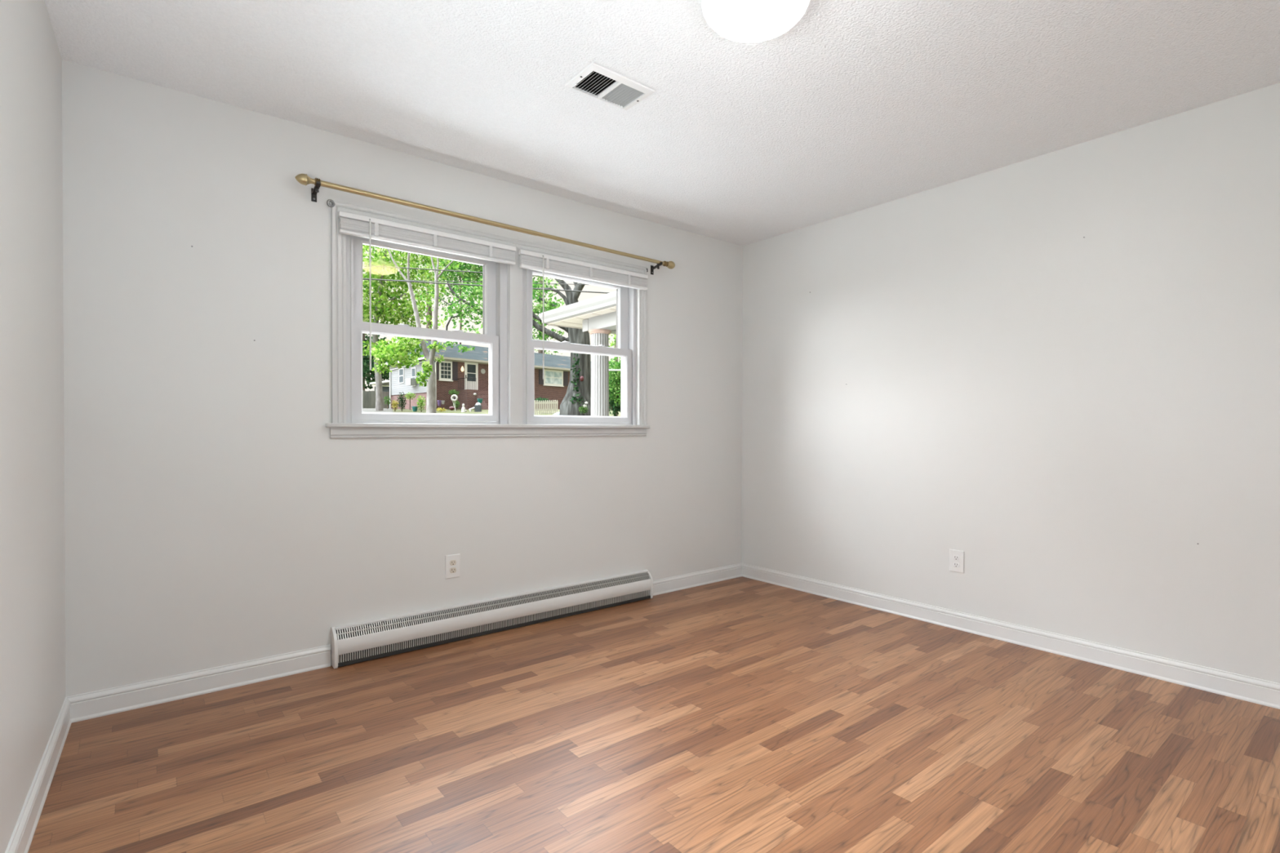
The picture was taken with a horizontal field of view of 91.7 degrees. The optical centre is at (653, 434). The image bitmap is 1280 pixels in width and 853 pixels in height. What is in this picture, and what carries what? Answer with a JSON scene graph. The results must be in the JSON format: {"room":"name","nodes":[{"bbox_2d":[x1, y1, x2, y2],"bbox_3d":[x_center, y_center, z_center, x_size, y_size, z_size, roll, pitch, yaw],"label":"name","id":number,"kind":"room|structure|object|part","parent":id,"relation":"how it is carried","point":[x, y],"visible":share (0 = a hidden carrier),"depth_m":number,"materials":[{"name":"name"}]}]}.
{"room":"empty bedroom","nodes":[
{"label":"empty bedroom","id":0,"kind":"room"},
{"bbox_2d":[0,0,66,852],"bbox_3d":[-1.033,-0.141,0.711,0.140,2.640,3.875,0,1,-38],"label":"wall","id":1,"kind":"structure","parent":0,"point":[33,685],"depth_m":1.72,"materials":[{"name":"paint"}]},
{"bbox_2d":[4,697,71,852],"bbox_3d":[-1.017,1.030,0.826,0.016,0.096,3.732,0,1,-38],"label":"baseboard","id":2,"kind":"structure","parent":1,"relation":"attached to","point":[21,838],"depth_m":1.78,"materials":[{"name":"paint"}]},
{"bbox_2d":[62,59,742,696],"bbox_3d":[-0.820,-0.053,3.493,4.016,3.020,0.160,0,1,-39],"label":"wall","id":3,"kind":"structure","parent":0,"point":[214,517],"depth_m":2.71,"materials":[{"name":"paint"}]},
{"bbox_2d":[66,644,330,723],"bbox_3d":[-1.822,1.015,2.567,0.884,0.096,0.016,0,1,-39],"label":"baseboard","id":4,"kind":"structure","parent":3,"relation":"attached to","point":[88,705],"depth_m":2.52,"materials":[{"name":"paint"}]},
{"bbox_2d":[326,199,334,207],"bbox_3d":[-1.471,-1.051,2.829,0.034,0.035,0.027,0,1,-39],"label":"screw eye","id":5,"kind":"object","parent":3,"relation":"attached to","point":[328,200],"visible":1,"depth_m":2.82,"materials":[{"name":"metal"}]},
{"bbox_2d":[346,234,506,424],"bbox_3d":[-1.164,-0.533,3.212,0.825,0.957,0.132,0,1,-39],"label":"window","id":6,"kind":"structure","parent":3,"relation":"in","point":[494,334],"depth_m":3.17,"materials":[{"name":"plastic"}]},
{"bbox_3d":[-1.165,-0.742,3.208,0.740,0.468,0.032,0,1,-39],"label":"sash","id":7,"kind":"part","parent":6,"relation":"part of","materials":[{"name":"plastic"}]},
{"bbox_3d":[-1.143,-0.304,3.184,0.740,0.469,0.032,0,1,-39],"label":"sash","id":8,"kind":"part","parent":6,"relation":"part of","materials":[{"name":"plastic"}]},
{"bbox_2d":[337,210,515,369],"bbox_3d":[-1.092,-0.661,3.111,0.881,0.717,0.039,0,1,-39],"label":"mini blind","id":9,"kind":"object","parent":6,"relation":"attached to","point":[350,224],"visible":1,"depth_m":3.04,"materials":[{"name":"plastic"}]},
{"bbox_3d":[-1.095,-0.930,3.113,0.875,0.012,0.026,0,1,-39],"label":"rail","id":10,"kind":"part","parent":9,"relation":"part of","materials":[{"name":"white plastic"}]},
{"bbox_2d":[444,553,460,578],"bbox_3d":[-1.036,0.682,3.212,0.079,0.121,0.010,0,1,-39],"label":"wall outlet","id":11,"kind":"object","parent":3,"relation":"attached to","point":[452,562],"visible":1,"depth_m":3.21,"materials":[{"name":"white plastic"}]},
{"bbox_2d":[449,567,456,573],"bbox_3d":[-1.035,0.702,3.211,0.034,0.027,0.004,0,1,-39],"label":"receptacle","id":12,"kind":"object","parent":11,"relation":"attached to","point":[452,570],"depth_m":3.21,"materials":[{"name":"white plastic"}]},
{"bbox_2d":[449,560,456,565],"bbox_3d":[-1.035,0.663,3.210,0.034,0.027,0.004,0,1,-39],"label":"receptacle","id":13,"kind":"object","parent":11,"relation":"attached to","point":[452,562],"depth_m":3.21,"materials":[{"name":"white plastic"}]},
{"bbox_2d":[294,173,675,275],"bbox_3d":[-0.720,-1.088,3.394,2.182,0.102,0.105,0,1,-39],"label":"curtain rod","id":14,"kind":"object","parent":3,"relation":"attached to","point":[304,179],"visible":1,"depth_m":3.11,"materials":[{"name":"gold metal"}]},
{"bbox_2d":[329,427,646,438],"bbox_3d":[-0.763,-0.010,3.427,1.849,0.051,0.014,0,1,-39],"label":"window sill","id":15,"kind":"structure","parent":3,"relation":"attached to","point":[335,433],"depth_m":3.27,"materials":[{"name":"paint"}]},
{"bbox_2d":[325,422,650,428],"bbox_3d":[-0.772,-0.046,3.438,1.886,0.020,0.086,0,1,-39],"label":"trim","id":16,"kind":"structure","parent":3,"relation":"attached to","point":[327,424],"depth_m":3.23,"materials":[{"name":"paint"}]},
{"bbox_2d":[331,200,647,425],"bbox_3d":[-0.757,-0.564,3.425,1.844,1.017,0.018,0,1,-39],"label":"trim","id":17,"kind":"structure","parent":3,"relation":"attached to","point":[338,240],"depth_m":3.40,"materials":[{"name":"paint"}]},
{"bbox_2d":[522,268,635,425],"bbox_3d":[-0.468,-0.537,3.782,0.825,0.957,0.132,0,1,-39],"label":"window","id":18,"kind":"structure","parent":3,"relation":"in","point":[625,348],"depth_m":3.79,"materials":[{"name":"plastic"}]},
{"bbox_3d":[-0.458,-0.746,3.789,0.742,0.468,0.032,0,1,-39],"label":"sash","id":19,"kind":"part","parent":18,"relation":"part of","materials":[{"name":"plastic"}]},
{"bbox_3d":[-0.435,-0.308,3.764,0.742,0.469,0.032,0,1,-39],"label":"sash","id":20,"kind":"part","parent":18,"relation":"part of","materials":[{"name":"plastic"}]},
{"bbox_2d":[518,249,648,379],"bbox_3d":[-0.385,-0.663,3.692,0.895,0.705,0.039,0,1,-39],"label":"mini blind","id":21,"kind":"object","parent":18,"relation":"attached to","point":[528,260],"visible":1,"depth_m":3.63,"materials":[{"name":"plastic"}]},
{"bbox_3d":[-0.387,-0.927,3.693,0.889,0.012,0.026,0,1,-39],"label":"rail","id":22,"kind":"part","parent":21,"relation":"part of","materials":[{"name":"white plastic"}]},
{"bbox_2d":[653,563,742,595],"bbox_3d":[0.314,1.003,4.318,0.905,0.096,0.016,0,1,-39],"label":"baseboard","id":23,"kind":"structure","parent":3,"relation":"attached to","point":[668,584],"depth_m":4.30,"materials":[{"name":"paint"}]},
{"bbox_2d":[27,576,1279,852],"bbox_3d":[0.407,1.101,1.917,3.806,0.060,3.850,0,1,-39],"label":"floor","id":24,"kind":"structure","parent":0,"point":[741,714],"depth_m":2.11,"materials":[{"name":"laminate"}]},
{"bbox_2d":[330,569,653,668],"bbox_3d":[-0.734,0.970,3.425,1.879,0.175,0.068,0,1,-39],"label":"baseboard heater","id":25,"kind":"object","parent":24,"relation":"on","point":[365,641],"visible":1,"depth_m":3.25,"materials":[{"name":"metal"}]},
{"bbox_3d":[-0.752,0.968,3.432,1.836,0.170,0.034,0,1,-39],"label":"panel","id":26,"kind":"part","parent":25,"relation":"part of","materials":[{"name":"metal"}]},
{"bbox_2d":[336,572,649,639],"bbox_3d":[-0.734,0.910,3.409,1.832,0.042,0.028,0,1,-39],"label":"grille","id":27,"kind":"object","parent":25,"relation":"attached to","point":[369,631],"depth_m":3.28,"materials":[{"name":"white metal"}]},
{"bbox_2d":[44,0,1279,245],"bbox_3d":[0.434,-1.361,1.884,3.826,0.021,3.900,0,1,-39],"label":"ceiling","id":28,"kind":"structure","parent":0,"point":[858,105],"depth_m":2.41,"materials":[{"name":"white paint"}]},
{"bbox_2d":[564,62,655,110],"bbox_3d":[-0.169,-1.448,2.458,0.304,0.172,0.194,0,1,-39],"label":"ceiling vent","id":29,"kind":"object","parent":28,"relation":"in","point":[596,81],"visible":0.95,"depth_m":2.49,"materials":[{"name":"white metal"}]},
{"bbox_2d":[702,0,809,42],"bbox_3d":[0.312,-1.295,1.893,0.326,0.149,0.326,0,1,-39],"label":"ceiling lamp","id":30,"kind":"object","parent":28,"relation":"attached to","point":[737,20],"visible":1,"depth_m":1.87,"materials":[{"name":"white glass"}]},
{"bbox_3d":[0.311,-1.230,1.893,0.020,0.020,0.020,0,1,-39],"label":"knob","id":31,"kind":"part","parent":30,"relation":"part of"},
{"bbox_2d":[742,82,1279,683],"bbox_3d":[1.941,-0.157,3.150,0.140,2.640,3.870,0,1,-39],"label":"wall","id":32,"kind":"structure","parent":0,"point":[1045,403],"depth_m":3.03,"materials":[{"name":"paint"}]},
{"bbox_2d":[949,549,964,573],"bbox_3d":[1.654,0.691,3.387,0.010,0.121,0.079,0,1,-39],"label":"wall outlet","id":33,"kind":"object","parent":32,"relation":"attached to","point":[956,557],"visible":1,"depth_m":3.38,"materials":[{"name":"white plastic"}]},
{"bbox_2d":[952,562,959,567],"bbox_3d":[1.652,0.711,3.385,0.004,0.027,0.034,0,1,-39],"label":"receptacle","id":34,"kind":"object","parent":33,"relation":"attached to","point":[954,564],"depth_m":3.39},
{"bbox_2d":[953,555,959,560],"bbox_3d":[1.652,0.672,3.385,0.004,0.027,0.034,0,1,-39],"label":"receptacle","id":35,"kind":"object","parent":33,"relation":"attached to","point":[956,557],"depth_m":3.38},
{"bbox_2d":[742,563,1279,709],"bbox_3d":[1.834,1.014,3.164,0.016,0.096,3.730,0,1,-39],"label":"baseboard","id":36,"kind":"structure","parent":32,"relation":"attached to","point":[1260,691],"depth_m":3.02,"materials":[{"name":"paint"}]},
{"label":"outside","id":37,"kind":"structure","parent":0,"visible":0},
{"bbox_2d":[362,265,542,276],"bbox_3d":[-7.361,-5.324,20.000,35.333,2.074,0.032,0,0,0],"label":"overhead line","id":38,"kind":"object","parent":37,"point":[362,265],"visible":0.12,"depth_m":19.99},
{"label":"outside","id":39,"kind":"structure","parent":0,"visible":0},
{"bbox_2d":[362,278,610,293],"bbox_3d":[-7.361,-4.899,20.000,35.333,2.046,0.039,0,0,0],"label":"overhead line","id":40,"kind":"object","parent":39,"point":[362,278],"visible":0.13,"depth_m":19.98,"materials":[{"name":"black rubber"}]},
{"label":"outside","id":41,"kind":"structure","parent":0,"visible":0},
{"bbox_2d":[362,279,588,284],"bbox_3d":[-2.789,-4.962,20.500,20.428,0.463,0.022,0,0,0],"label":"overhead line","id":42,"kind":"object","parent":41,"point":[362,279],"visible":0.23,"depth_m":20.49,"materials":[{"name":"black rubber"}]},
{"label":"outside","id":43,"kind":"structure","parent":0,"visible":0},
{"bbox_2d":[362,408,393,412],"bbox_3d":[-18.339,-1.387,39.294,3.584,0.861,15.280,0,1,-24],"label":"driveway","id":44,"kind":"structure","parent":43,"point":[364,410],"depth_m":40.68,"materials":[{"name":"concrete"}]},
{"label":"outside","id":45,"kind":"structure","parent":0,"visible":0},
{"bbox_2d":[391,408,621,422],"bbox_3d":[0.006,-0.417,43.987,179.228,3.289,175.336,0,1,-39],"label":"ground","id":46,"kind":"structure","parent":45,"point":[404,411],"depth_m":39.39,"materials":[{"name":"green plant"}]},
{"bbox_2d":[362,390,388,408],"bbox_3d":[-22.001,-2.599,48.004,0.070,1.596,3.505,0,1,31],"label":"fence","id":47,"kind":"object","parent":46,"relation":"on","point":[368,397],"visible":0.25,"depth_m":48.13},
{"bbox_2d":[362,308,389,390],"bbox_3d":[-29.204,-7.702,61.294,10.582,11.669,5.432,0,1,39],"label":"tree","id":48,"kind":"object","parent":46,"relation":"on","point":[366,361],"visible":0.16,"depth_m":59.39,"materials":[{"name":"green plant"}]},
{"bbox_2d":[369,380,389,408],"bbox_3d":[-21.866,-3.079,51.494,2.000,2.740,2.800,0,0,0],"label":"shed","id":49,"kind":"object","parent":46,"relation":"on","point":[385,384],"visible":0.25,"depth_m":50.49,"materials":[{"name":"grey metal"}]},
{"bbox_2d":[383,395,391,408],"bbox_3d":[-18.404,-2.168,43.010,0.479,1.000,0.508,0,0,7],"label":"shrub","id":50,"kind":"object","parent":46,"relation":"on","point":[387,402],"visible":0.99,"depth_m":42.96,"materials":[{"name":"green plant"}]},
{"bbox_2d":[391,400,399,411],"bbox_3d":[-16.649,-1.841,40.014,0.465,0.810,0.461,0,1,-39],"label":"shrub","id":51,"kind":"object","parent":46,"relation":"on","point":[394,402],"visible":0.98,"depth_m":39.97,"materials":[{"name":"yellow plant"}]},
{"bbox_2d":[396,391,406,411],"bbox_3d":[-16.395,-2.133,40.488,0.640,1.320,0.630,0,1,-39],"label":"shrub","id":52,"kind":"object","parent":46,"relation":"on","point":[402,404],"visible":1,"depth_m":40.46,"materials":[{"name":"green plant"}]},
{"bbox_2d":[404,391,416,409],"bbox_3d":[-16.613,-2.270,42.511,0.729,1.285,0.800,0,1,-39],"label":"shrub","id":53,"kind":"object","parent":46,"relation":"on","point":[411,393],"visible":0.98,"depth_m":42.48,"materials":[{"name":"green plant"}]},
{"bbox_2d":[362,244,460,410],"bbox_3d":[-17.068,-8.007,41.142,9.418,13.424,6.923,0,1,-30],"label":"tree","id":54,"kind":"object","parent":46,"relation":"on","point":[386,311],"visible":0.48,"depth_m":39.87,"materials":[{"name":"green plant"}]},
{"bbox_2d":[371,248,453,413],"bbox_3d":[-11.252,-5.036,28.148,4.529,9.954,2.612,0,1,33],"label":"slender tree","id":55,"kind":"object","parent":46,"relation":"on","point":[389,352],"visible":0.91,"depth_m":27.92,"materials":[{"name":"green plant"}]},
{"bbox_2d":[411,406,417,411],"bbox_3d":[-15.039,-1.607,39.199,0.371,0.316,0.371,0,1,-39],"label":"pot","id":56,"kind":"object","parent":46,"relation":"on","point":[414,408],"visible":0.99,"depth_m":39.09,"materials":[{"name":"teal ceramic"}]},
{"bbox_2d":[416,395,426,412],"bbox_3d":[-14.561,-1.911,38.993,0.600,1.110,0.590,0,1,-39],"label":"shrub","id":57,"kind":"object","parent":46,"relation":"on","point":[421,401],"visible":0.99,"depth_m":38.96,"materials":[{"name":"green plant"}]},
{"bbox_2d":[415,278,445,341],"bbox_3d":[-25.910,-10.250,71.917,5.160,16.500,3.711,0,1,26],"label":"tree","id":58,"kind":"object","parent":46,"relation":"on","point":[429,324],"visible":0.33,"depth_m":71.75,"materials":[{"name":"green plant"}]},
{"bbox_2d":[435,407,446,411],"bbox_3d":[-13.491,-1.557,39.489,0.624,0.336,0.640,0,1,-39],"label":"shrub","id":59,"kind":"object","parent":46,"relation":"on","point":[440,408],"visible":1,"depth_m":39.40,"materials":[{"name":"yellow plant"}]},
{"bbox_2d":[409,255,482,344],"bbox_3d":[-18.679,-11.401,60.889,10.039,19.096,11.643,0,1,-39],"label":"tree","id":60,"kind":"object","parent":46,"relation":"on","point":[471,267],"visible":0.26,"depth_m":59.42,"materials":[{"name":"green plant"}]},
{"bbox_2d":[448,389,459,406],"bbox_3d":[-13.809,-2.390,43.025,0.738,1.455,0.809,0,1,-39],"label":"shrub","id":61,"kind":"object","parent":46,"relation":"on","point":[453,391],"visible":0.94,"depth_m":42.92,"materials":[{"name":"green plant"}]},
{"bbox_2d":[450,394,457,410],"bbox_3d":[-13.131,-2.071,41.001,0.468,1.132,0.145,0,0,0],"label":"ring ornament","id":62,"kind":"object","parent":46,"relation":"on","point":[454,400],"visible":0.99,"depth_m":40.95,"materials":[{"name":"white stone"}]},
{"bbox_2d":[452,400,460,410],"bbox_3d":[-13.323,-1.972,42.008,0.529,0.774,0.477,0,1,-39],"label":"shrub","id":63,"kind":"object","parent":46,"relation":"on","point":[455,403],"visible":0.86,"depth_m":41.96,"materials":[{"name":"green plant"}]},
{"bbox_2d":[461,404,466,412],"bbox_3d":[-11.898,-1.643,39.019,0.338,0.580,0.280,0,1,-39],"label":"statue","id":64,"kind":"object","parent":46,"relation":"on","point":[463,410],"visible":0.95,"depth_m":38.93,"materials":[{"name":"white stone"}]},
{"bbox_2d":[474,402,481,412],"bbox_3d":[-11.139,-1.720,39.501,0.380,0.620,0.311,0,0,0],"label":"grill","id":65,"kind":"object","parent":46,"relation":"on","point":[477,406],"visible":0.97,"depth_m":39.35,"materials":[{"name":"grey metal"}]},
{"bbox_2d":[381,340,612,409],"bbox_3d":[-10.902,-4.038,51.659,10.600,6.180,18.800,1,1,43],"label":"brick house","id":66,"kind":"structure","parent":46,"relation":"on","point":[467,373],"depth_m":46.21,"materials":[{"name":"red brick"}]},
{"bbox_3d":[-19.064,-4.440,46.971,0.620,1.000,0.020,1,1,43],"label":"pane","id":67,"kind":"part","parent":66,"relation":"part of","materials":[{"name":"grey glass"}]},
{"bbox_3d":[-17.630,-4.233,45.652,0.500,1.250,0.020,1,1,43],"label":"pane","id":68,"kind":"part","parent":66,"relation":"part of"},
{"bbox_2d":[435,360,438,379],"bbox_3d":[-15.244,-4.564,43.765,0.062,1.350,0.250,1,1,43],"label":"shutter","id":69,"kind":"object","parent":66,"relation":"hanging from","point":[436,362],"depth_m":43.74,"materials":[{"name":"black wood"}]},
{"bbox_3d":[-14.773,-4.553,44.235,0.018,1.104,0.744,1,1,43],"label":"pane","id":70,"kind":"part","parent":66,"relation":"part of","materials":[{"name":"grey glass"}]},
{"bbox_2d":[452,361,457,380],"bbox_3d":[-14.292,-4.572,44.798,0.062,1.350,0.400,1,1,43],"label":"shutter","id":71,"kind":"object","parent":66,"relation":"hanging from","point":[455,364],"depth_m":44.77,"materials":[{"name":"black wood"}]},
{"bbox_3d":[-13.397,-3.619,44.681,1.450,0.850,0.628,1,1,43],"label":"railing","id":72,"kind":"part","parent":66,"relation":"part of","materials":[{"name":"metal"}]},
{"bbox_3d":[-13.409,-4.288,45.761,0.060,2.030,1.090,1,1,43],"label":"storm door","id":73,"kind":"part","parent":66,"relation":"part of","materials":[{"name":"white paint"}]},
{"bbox_3d":[-13.385,-4.533,45.737,0.025,1.220,0.690,1,1,43],"label":"pane","id":74,"kind":"part","parent":66,"relation":"part of","materials":[{"name":"grey glass"}]},
{"bbox_2d":[476,398,483,403],"bbox_3d":[-11.996,-2.325,42.999,0.407,0.303,0.407,0,1,-39],"label":"pot","id":75,"kind":"object","parent":66,"relation":"on","point":[479,400],"visible":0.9,"depth_m":42.86,"materials":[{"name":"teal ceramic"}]},
{"bbox_2d":[538,368,543,384],"bbox_3d":[-9.102,-4.691,50.431,0.062,1.230,0.440,1,1,43],"label":"shutter","id":76,"kind":"object","parent":66,"relation":"hanging from","point":[540,371],"depth_m":50.38,"materials":[{"name":"black wood"}]},
{"bbox_3d":[-8.228,-4.688,51.339,0.018,0.994,1.744,1,1,43],"label":"pane","id":77,"kind":"part","parent":66,"relation":"part of","materials":[{"name":"white glass"}]},
{"bbox_2d":[563,371,568,386],"bbox_3d":[-7.382,-4.704,52.300,0.062,1.230,0.480,1,1,43],"label":"shutter","id":78,"kind":"object","parent":66,"relation":"hanging from","point":[565,373],"depth_m":52.28,"materials":[{"name":"black wood"}]},
{"bbox_2d":[438,275,591,422],"bbox_3d":[-7.052,-4.544,30.250,8.912,8.805,4.988,0,0,15],"label":"tree","id":79,"kind":"object","parent":46,"relation":"on","point":[578,393],"visible":0.47,"depth_m":29.65,"materials":[{"name":"green plant"}]},
{"bbox_2d":[535,397,550,402],"bbox_3d":[-6.949,-1.818,38.508,1.074,1.019,1.017,0,1,-39],"label":"shrub","id":80,"kind":"object","parent":46,"relation":"on","point":[540,399],"visible":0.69,"depth_m":38.38,"materials":[{"name":"green plant"}]},
{"bbox_2d":[534,400,558,413],"bbox_3d":[-6.611,-1.597,36.613,2.171,0.948,0.070,0,1,-34],"label":"picket fence","id":81,"kind":"object","parent":46,"relation":"on","point":[554,402],"visible":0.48,"depth_m":36.79,"materials":[{"name":"white wood"}]},
{"bbox_2d":[532,275,562,355],"bbox_3d":[-10.979,-10.150,62.928,5.656,16.566,6.657,0,1,-39],"label":"tree","id":82,"kind":"object","parent":46,"relation":"on","point":[540,351],"visible":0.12,"depth_m":61.80,"materials":[{"name":"green plant"}]},
{"bbox_2d":[538,290,616,416],"bbox_3d":[1.721,-0.164,8.828,5.000,3.560,4.590,0,1,-39],"label":"porch","id":83,"kind":"object","parent":46,"relation":"on","point":[597,315],"visible":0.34,"depth_m":8.39,"materials":[{"name":"white wood"}]},
{"bbox_2d":[577,401,588,413],"bbox_3d":[-3.212,-1.242,28.771,0.515,0.581,0.497,0,0,11],"label":"flowering plant","id":84,"kind":"object","parent":46,"relation":"on","point":[584,407],"visible":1,"depth_m":28.70,"materials":[{"name":"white plant"}]},
{"bbox_2d":[608,333,617,416],"bbox_3d":[-1.530,-4.348,34.063,2.532,7.210,4.624,0,1,-39],"label":"tree","id":85,"kind":"object","parent":46,"relation":"on","point":[612,344],"visible":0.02,"depth_m":33.92,"materials":[{"name":"green plant"}]},
{"bbox_2d":[608,356,621,416],"bbox_3d":[-1.183,-1.285,24.130,1.608,3.501,2.314,0,1,-39],"label":"hedge","id":86,"kind":"object","parent":46,"relation":"on","point":[615,379],"visible":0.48,"depth_m":23.89,"materials":[{"name":"green plant"}]},
{"bbox_2d":[608,369,621,371],"bbox_3d":[-0.742,-0.762,21.262,2.246,2.979,0.066,0,0,-13],"label":"rail","id":87,"kind":"object","parent":46,"relation":"on","point":[609,370],"visible":0.02,"depth_m":21.10,"materials":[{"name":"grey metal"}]}
]}

